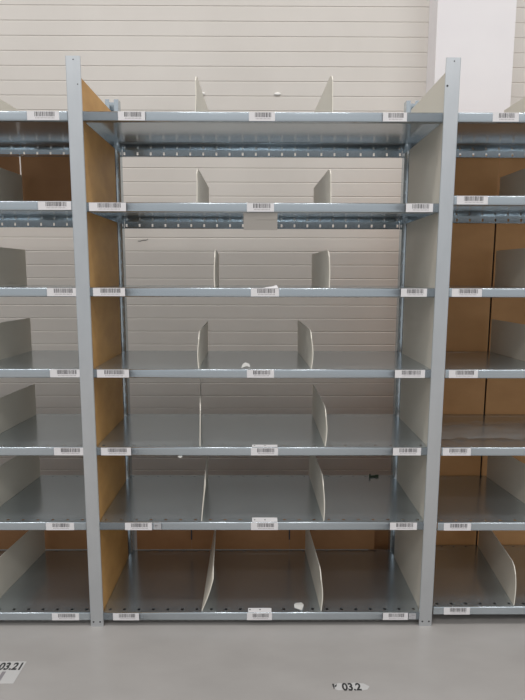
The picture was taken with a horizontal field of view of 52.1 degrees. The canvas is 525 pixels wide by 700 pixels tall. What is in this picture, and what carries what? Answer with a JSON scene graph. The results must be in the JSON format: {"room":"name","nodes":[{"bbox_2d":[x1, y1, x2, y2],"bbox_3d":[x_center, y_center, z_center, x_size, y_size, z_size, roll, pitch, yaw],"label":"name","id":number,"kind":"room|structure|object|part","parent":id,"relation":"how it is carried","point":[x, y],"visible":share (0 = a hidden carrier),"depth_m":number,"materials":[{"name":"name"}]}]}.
{"room":"warehouse storage room","nodes":[
{"label":"warehouse storage room","id":0,"kind":"room"},
{"bbox_2d":[0,0,524,474],"bbox_3d":[-0.002,-1.785,2.846,10.000,5.500,0.062,0,8,0],"label":"wall","id":1,"kind":"structure","parent":0,"point":[145,55],"depth_m":2.94,"materials":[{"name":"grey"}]},
{"bbox_2d":[0,519,524,699],"bbox_3d":[0.015,1.543,-0.782,10.000,0.100,8.120,0,8,0],"label":"floor","id":2,"kind":"structure","parent":0,"point":[472,656],"depth_m":1.94,"materials":[{"name":"concrete"}]},
{"bbox_2d":[0,661,26,683],"bbox_3d":[-0.958,1.123,1.873,0.226,0.001,0.106,0,8,0],"label":"floor sticker","id":3,"kind":"object","parent":2,"relation":"on","point":[9,670],"visible":1,"depth_m":1.88,"materials":[{"name":"grey paper"}]},
{"bbox_2d":[0,111,89,619],"bbox_3d":[-1.325,0.009,2.218,1.309,2.112,0.504,0,8,0],"label":"bay","id":4,"kind":"object","parent":2,"relation":"on","point":[53,504],"visible":0.66,"depth_m":2.25,"materials":[{"name":"grey metal"}]},
{"bbox_2d":[0,99,17,110],"bbox_3d":[-1.066,-0.930,2.085,0.007,0.140,0.467,1,8,4],"label":"divider","id":5,"kind":"object","parent":4,"relation":"on","point":[4,106],"visible":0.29,"depth_m":2.21,"materials":[{"name":"beige metal"}]},
{"bbox_2d":[0,168,22,200],"bbox_3d":[-1.066,-0.645,2.125,0.007,0.170,0.468,1,8,4],"label":"divider","id":6,"kind":"object","parent":4,"relation":"on","point":[11,189],"visible":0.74,"depth_m":2.25,"materials":[{"name":"beige metal"}]},
{"bbox_2d":[0,247,26,285],"bbox_3d":[-1.067,-0.337,2.167,0.007,0.155,0.467,1,8,3],"label":"divider","id":7,"kind":"object","parent":4,"relation":"on","point":[12,261],"visible":0.98,"depth_m":2.28,"materials":[{"name":"beige metal"}]},
{"bbox_2d":[0,318,31,359],"bbox_3d":[-1.064,-0.039,2.208,0.007,0.150,0.467,1,8,3],"label":"divider","id":8,"kind":"object","parent":4,"relation":"on","point":[15,335],"visible":1,"depth_m":2.30,"materials":[{"name":"beige metal"}]},
{"bbox_2d":[0,384,35,433],"bbox_3d":[-1.063,0.259,2.250,0.007,0.145,0.468,1,8,4],"label":"divider","id":9,"kind":"object","parent":4,"relation":"on","point":[16,407],"visible":1,"depth_m":2.32,"materials":[{"name":"beige metal"}]},
{"bbox_2d":[0,445,39,505],"bbox_3d":[-1.064,0.544,2.289,0.007,0.165,0.468,1,8,5],"label":"divider","id":10,"kind":"object","parent":4,"relation":"on","point":[20,471],"visible":0.88,"depth_m":2.32,"materials":[{"name":"beige metal"}]},
{"bbox_2d":[0,530,44,597],"bbox_3d":[-1.063,0.914,2.340,0.007,0.170,0.468,1,8,5],"label":"divider","id":11,"kind":"object","parent":4,"relation":"on","point":[14,562],"visible":0.94,"depth_m":2.35,"materials":[{"name":"beige metal"}]},
{"bbox_3d":[-1.299,-0.836,2.102,1.254,0.050,0.496,0,8,0],"label":"shelf","id":12,"kind":"part","parent":4,"relation":"part of","materials":[{"name":"grey metal"}]},
{"bbox_3d":[-1.300,-0.536,2.143,1.254,0.050,0.496,0,8,0],"label":"shelf","id":13,"kind":"part","parent":4,"relation":"part of","materials":[{"name":"grey metal"}]},
{"bbox_3d":[-1.300,-0.235,2.185,1.254,0.050,0.496,0,8,0],"label":"shelf","id":14,"kind":"part","parent":4,"relation":"part of","materials":[{"name":"grey metal"}]},
{"bbox_3d":[-1.301,0.060,2.225,1.254,0.050,0.496,0,8,0],"label":"shelf","id":15,"kind":"part","parent":4,"relation":"part of","materials":[{"name":"grey metal"}]},
{"bbox_3d":[-1.302,0.355,2.266,1.254,0.050,0.496,0,8,0],"label":"shelf","id":16,"kind":"part","parent":4,"relation":"part of","materials":[{"name":"grey metal"}]},
{"bbox_3d":[-1.302,0.651,2.307,1.254,0.050,0.496,0,8,0],"label":"shelf","id":17,"kind":"part","parent":4,"relation":"part of","materials":[{"name":"grey metal"}]},
{"bbox_3d":[-1.303,1.023,2.358,1.254,0.050,0.496,0,8,0],"label":"shelf","id":18,"kind":"part","parent":4,"relation":"part of","materials":[{"name":"grey metal"}]},
{"bbox_2d":[65,56,460,626],"bbox_3d":[0.000,0.006,2.257,1.354,2.112,0.568,0,8,0],"label":"bay","id":19,"kind":"object","parent":2,"relation":"on","point":[375,541],"visible":0.98,"depth_m":2.15,"materials":[{"name":"grey metal"}]},
{"bbox_3d":[-0.650,0.042,1.992,0.052,2.112,0.035,0,8,0],"label":"upright post","id":20,"kind":"part","parent":19,"relation":"part of","materials":[{"name":"grey metal"}]},
{"bbox_3d":[-0.631,0.041,2.195,0.004,2.034,0.424,0,8,0],"label":"panel","id":21,"kind":"part","parent":19,"relation":"part of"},
{"bbox_3d":[-0.644,-0.021,2.448,0.056,2.112,0.042,0,8,0],"label":"upright post","id":22,"kind":"part","parent":19,"relation":"part of","materials":[{"name":"grey metal"}]},
{"bbox_2d":[200,378,200,442],"bbox_3d":[-0.260,0.246,2.252,0.006,0.174,0.469,-1,8,-6],"label":"divider","id":23,"kind":"object","parent":19,"relation":"on","point":[200,378],"visible":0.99,"depth_m":2.03,"materials":[{"name":"beige metal"}]},
{"bbox_2d":[195,77,208,111],"bbox_3d":[-0.232,-0.924,2.091,0.006,0.130,0.466,0,8,0],"label":"divider","id":24,"kind":"object","parent":19,"relation":"on","point":[200,104],"visible":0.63,"depth_m":1.96,"materials":[{"name":"beige metal"}]},
{"bbox_2d":[197,321,207,368],"bbox_3d":[-0.244,-0.030,2.214,0.008,0.136,0.466,0,8,-2],"label":"divider","id":25,"kind":"object","parent":19,"relation":"on","point":[202,349],"visible":1,"depth_m":2.16,"materials":[{"name":"beige metal"}]},
{"bbox_2d":[196,169,208,202],"bbox_3d":[-0.234,-0.617,2.133,0.005,0.124,0.466,0,8,0],"label":"divider","id":26,"kind":"object","parent":19,"relation":"on","point":[202,187],"visible":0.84,"depth_m":2.04,"materials":[{"name":"beige metal"}]},
{"bbox_2d":[201,445,208,520],"bbox_3d":[-0.243,0.542,2.293,0.018,0.173,0.468,0,8,-4],"label":"divider","id":27,"kind":"object","parent":19,"relation":"on","point":[206,469],"visible":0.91,"depth_m":2.19,"materials":[{"name":"beige metal"}]},
{"bbox_2d":[201,530,215,610],"bbox_3d":[-0.221,0.917,2.345,0.049,0.168,0.467,0,8,-1],"label":"divider","id":28,"kind":"object","parent":19,"relation":"on","point":[210,574],"visible":0.94,"depth_m":2.21,"materials":[{"name":"beige metal"}]},
{"bbox_2d":[214,250,218,286],"bbox_3d":[-0.185,-0.327,2.174,0.006,0.137,0.467,0,8,-3],"label":"divider","id":29,"kind":"object","parent":19,"relation":"on","point":[216,255],"visible":0.98,"depth_m":2.11,"materials":[{"name":"beige metal"}]},
{"bbox_2d":[244,212,276,229],"bbox_3d":[-0.007,-0.470,1.914,0.121,0.084,0.001,0,8,0],"label":"card","id":30,"kind":"object","parent":19,"relation":"hanging from","point":[252,220],"visible":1,"depth_m":1.92,"materials":[{"name":"grey"}]},
{"bbox_3d":[-0.003,1.025,2.366,1.254,0.050,0.496,0,8,0],"label":"shelf","id":31,"kind":"part","parent":19,"relation":"part of","materials":[{"name":"grey metal"}]},
{"bbox_3d":[-0.003,0.653,2.315,1.254,0.050,0.496,0,8,0],"label":"shelf","id":32,"kind":"part","parent":19,"relation":"part of","materials":[{"name":"grey metal"}]},
{"bbox_3d":[-0.002,0.357,2.274,1.254,0.050,0.496,0,8,0],"label":"shelf","id":33,"kind":"part","parent":19,"relation":"part of","materials":[{"name":"grey metal"}]},
{"bbox_3d":[-0.001,0.062,2.233,1.254,0.050,0.496,0,8,0],"label":"shelf","id":34,"kind":"part","parent":19,"relation":"part of","materials":[{"name":"grey metal"}]},
{"bbox_3d":[-0.001,-0.234,2.192,1.254,0.050,0.496,0,8,0],"label":"shelf","id":35,"kind":"part","parent":19,"relation":"part of","materials":[{"name":"grey metal"}]},
{"bbox_3d":[0.000,-0.531,2.151,1.254,0.050,0.496,0,8,0],"label":"shelf","id":36,"kind":"part","parent":19,"relation":"part of","materials":[{"name":"grey metal"}]},
{"bbox_3d":[0.001,-0.834,2.109,1.254,0.050,0.496,0,8,0],"label":"shelf","id":37,"kind":"part","parent":19,"relation":"part of","materials":[{"name":"grey metal"}]},
{"bbox_2d":[294,602,303,609],"bbox_3d":[0.146,1.026,2.152,0.039,0.006,0.052,0,8,0],"label":"paper scrap","id":38,"kind":"object","parent":19,"relation":"on","point":[300,605],"visible":1,"depth_m":2.15,"materials":[{"name":"grey paper"}]},
{"bbox_2d":[298,320,312,368],"bbox_3d":[0.171,-0.033,2.216,0.010,0.142,0.467,0,8,-3],"label":"divider","id":39,"kind":"object","parent":19,"relation":"on","point":[305,343],"visible":1,"depth_m":2.17,"materials":[{"name":"beige metal"}]},
{"bbox_2d":[305,530,322,610],"bbox_3d":[0.219,0.919,2.348,0.010,0.165,0.467,0,8,-4],"label":"divider","id":40,"kind":"object","parent":19,"relation":"on","point":[312,558],"visible":0.93,"depth_m":2.30,"materials":[{"name":"beige metal"}]},
{"bbox_2d":[309,456,324,520],"bbox_3d":[0.228,0.543,2.296,0.009,0.172,0.466,0,8,-2],"label":"divider","id":41,"kind":"object","parent":19,"relation":"on","point":[315,474],"visible":0.89,"depth_m":2.24,"materials":[{"name":"beige metal"}]},
{"bbox_2d":[312,384,326,445],"bbox_3d":[0.238,0.261,2.257,0.009,0.146,0.466,0,8,-1],"label":"divider","id":42,"kind":"object","parent":19,"relation":"on","point":[318,407],"visible":1,"depth_m":2.21,"materials":[{"name":"beige metal"}]},
{"bbox_2d":[312,250,329,287],"bbox_3d":[0.232,-0.326,2.176,0.006,0.137,0.467,0,8,-3],"label":"divider","id":43,"kind":"object","parent":19,"relation":"on","point":[320,260],"visible":0.98,"depth_m":2.13,"materials":[{"name":"beige metal"}]},
{"bbox_2d":[314,169,330,202],"bbox_3d":[0.234,-0.617,2.136,0.005,0.124,0.466,0,8,-2],"label":"divider","id":44,"kind":"object","parent":19,"relation":"on","point":[322,190],"visible":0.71,"depth_m":2.05,"materials":[{"name":"beige metal"}]},
{"bbox_2d":[314,76,332,111],"bbox_3d":[0.234,-0.926,2.094,0.005,0.135,0.466,0,8,-2],"label":"divider","id":45,"kind":"object","parent":19,"relation":"on","point":[325,104],"visible":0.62,"depth_m":1.97,"materials":[{"name":"beige metal"}]},
{"bbox_3d":[0.639,-0.019,2.456,0.056,2.112,0.042,0,8,0],"label":"upright post","id":46,"kind":"part","parent":19,"relation":"part of","materials":[{"name":"grey metal"}]},
{"bbox_3d":[0.628,0.033,2.201,0.004,2.054,0.424,0,8,0],"label":"panel","id":47,"kind":"part","parent":19,"relation":"part of","materials":[{"name":"grey metal"}]},
{"bbox_3d":[0.649,0.043,2.000,0.052,2.112,0.035,0,8,0],"label":"upright post","id":48,"kind":"part","parent":19,"relation":"part of","materials":[{"name":"grey metal"}]},
{"bbox_2d":[332,683,368,690],"bbox_3d":[0.298,1.134,1.811,0.126,0.001,0.037,0,8,0],"label":"floor sticker","id":49,"kind":"object","parent":2,"relation":"on","point":[339,686],"visible":1,"depth_m":1.81,"materials":[{"name":"grey paper"}]},
{"bbox_2d":[432,112,524,614],"bbox_3d":[1.324,0.011,2.247,1.306,2.112,0.532,0,8,0],"label":"bay","id":50,"kind":"object","parent":2,"relation":"on","point":[484,397],"visible":0.65,"depth_m":2.37,"materials":[{"name":"grey metal"}]},
{"bbox_3d":[1.297,1.005,2.371,1.254,0.050,0.496,0,8,0],"label":"shelf","id":51,"kind":"part","parent":50,"relation":"part of","materials":[{"name":"grey metal"}]},
{"bbox_3d":[1.297,0.657,2.323,1.254,0.050,0.496,0,8,0],"label":"shelf","id":52,"kind":"part","parent":50,"relation":"part of","materials":[{"name":"grey metal"}]},
{"bbox_3d":[1.298,0.360,2.282,1.254,0.050,0.496,0,8,0],"label":"shelf","id":53,"kind":"part","parent":50,"relation":"part of","materials":[{"name":"grey metal"}]},
{"bbox_3d":[1.299,0.064,2.241,1.254,0.050,0.496,0,8,0],"label":"shelf","id":54,"kind":"part","parent":50,"relation":"part of","materials":[{"name":"grey metal"}]},
{"bbox_3d":[1.300,-0.233,2.200,1.254,0.050,0.496,0,8,0],"label":"shelf","id":55,"kind":"part","parent":50,"relation":"part of","materials":[{"name":"grey metal"}]},
{"bbox_3d":[1.300,-0.555,2.155,1.254,0.050,0.496,0,8,0],"label":"shelf","id":56,"kind":"part","parent":50,"relation":"part of","materials":[{"name":"grey metal"}]},
{"bbox_3d":[1.301,-0.833,2.117,1.254,0.050,0.496,0,8,0],"label":"shelf","id":57,"kind":"part","parent":50,"relation":"part of","materials":[{"name":"grey metal"}]},
{"bbox_2d":[478,520,515,604],"bbox_3d":[1.020,0.898,2.350,0.008,0.165,0.469,1,8,6],"label":"divider","id":58,"kind":"object","parent":50,"relation":"on","point":[500,562],"visible":0.89,"depth_m":2.30,"materials":[{"name":"beige metal"}]},
{"bbox_2d":[487,445,524,503],"bbox_3d":[1.087,0.550,2.302,0.008,0.165,0.469,-1,8,-7],"label":"divider","id":59,"kind":"object","parent":50,"relation":"on","point":[508,472],"visible":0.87,"depth_m":2.36,"materials":[{"name":"beige metal"}]},
{"bbox_2d":[490,319,524,360],"bbox_3d":[1.061,-0.034,2.221,0.008,0.148,0.468,-1,8,-5],"label":"divider","id":60,"kind":"object","parent":50,"relation":"on","point":[507,338],"visible":1,"depth_m":2.31,"materials":[{"name":"beige metal"}]},
{"bbox_2d":[494,248,524,286],"bbox_3d":[1.060,-0.335,2.180,0.008,0.155,0.467,0,8,-4],"label":"divider","id":61,"kind":"object","parent":50,"relation":"on","point":[510,264],"visible":0.98,"depth_m":2.28,"materials":[{"name":"beige metal"}]},
{"bbox_2d":[499,169,524,195],"bbox_3d":[1.056,-0.652,2.136,0.008,0.145,0.467,0,8,-3],"label":"divider","id":62,"kind":"object","parent":50,"relation":"on","point":[513,184],"visible":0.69,"depth_m":2.25,"materials":[{"name":"beige metal"}]},
{"bbox_2d":[504,97,524,112],"bbox_3d":[1.053,-0.930,2.097,0.008,0.145,0.466,0,8,-3],"label":"divider","id":63,"kind":"object","parent":50,"relation":"on","point":[518,107],"visible":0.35,"depth_m":2.21,"materials":[{"name":"beige metal"}]},
{"bbox_2d":[426,0,516,154],"bbox_3d":[1.073,-1.770,2.752,0.394,5.500,0.142,0,8,0],"label":"pillar","id":64,"kind":"structure","parent":0,"point":[481,33],"depth_m":2.72,"materials":[{"name":"paint"}]}
]}

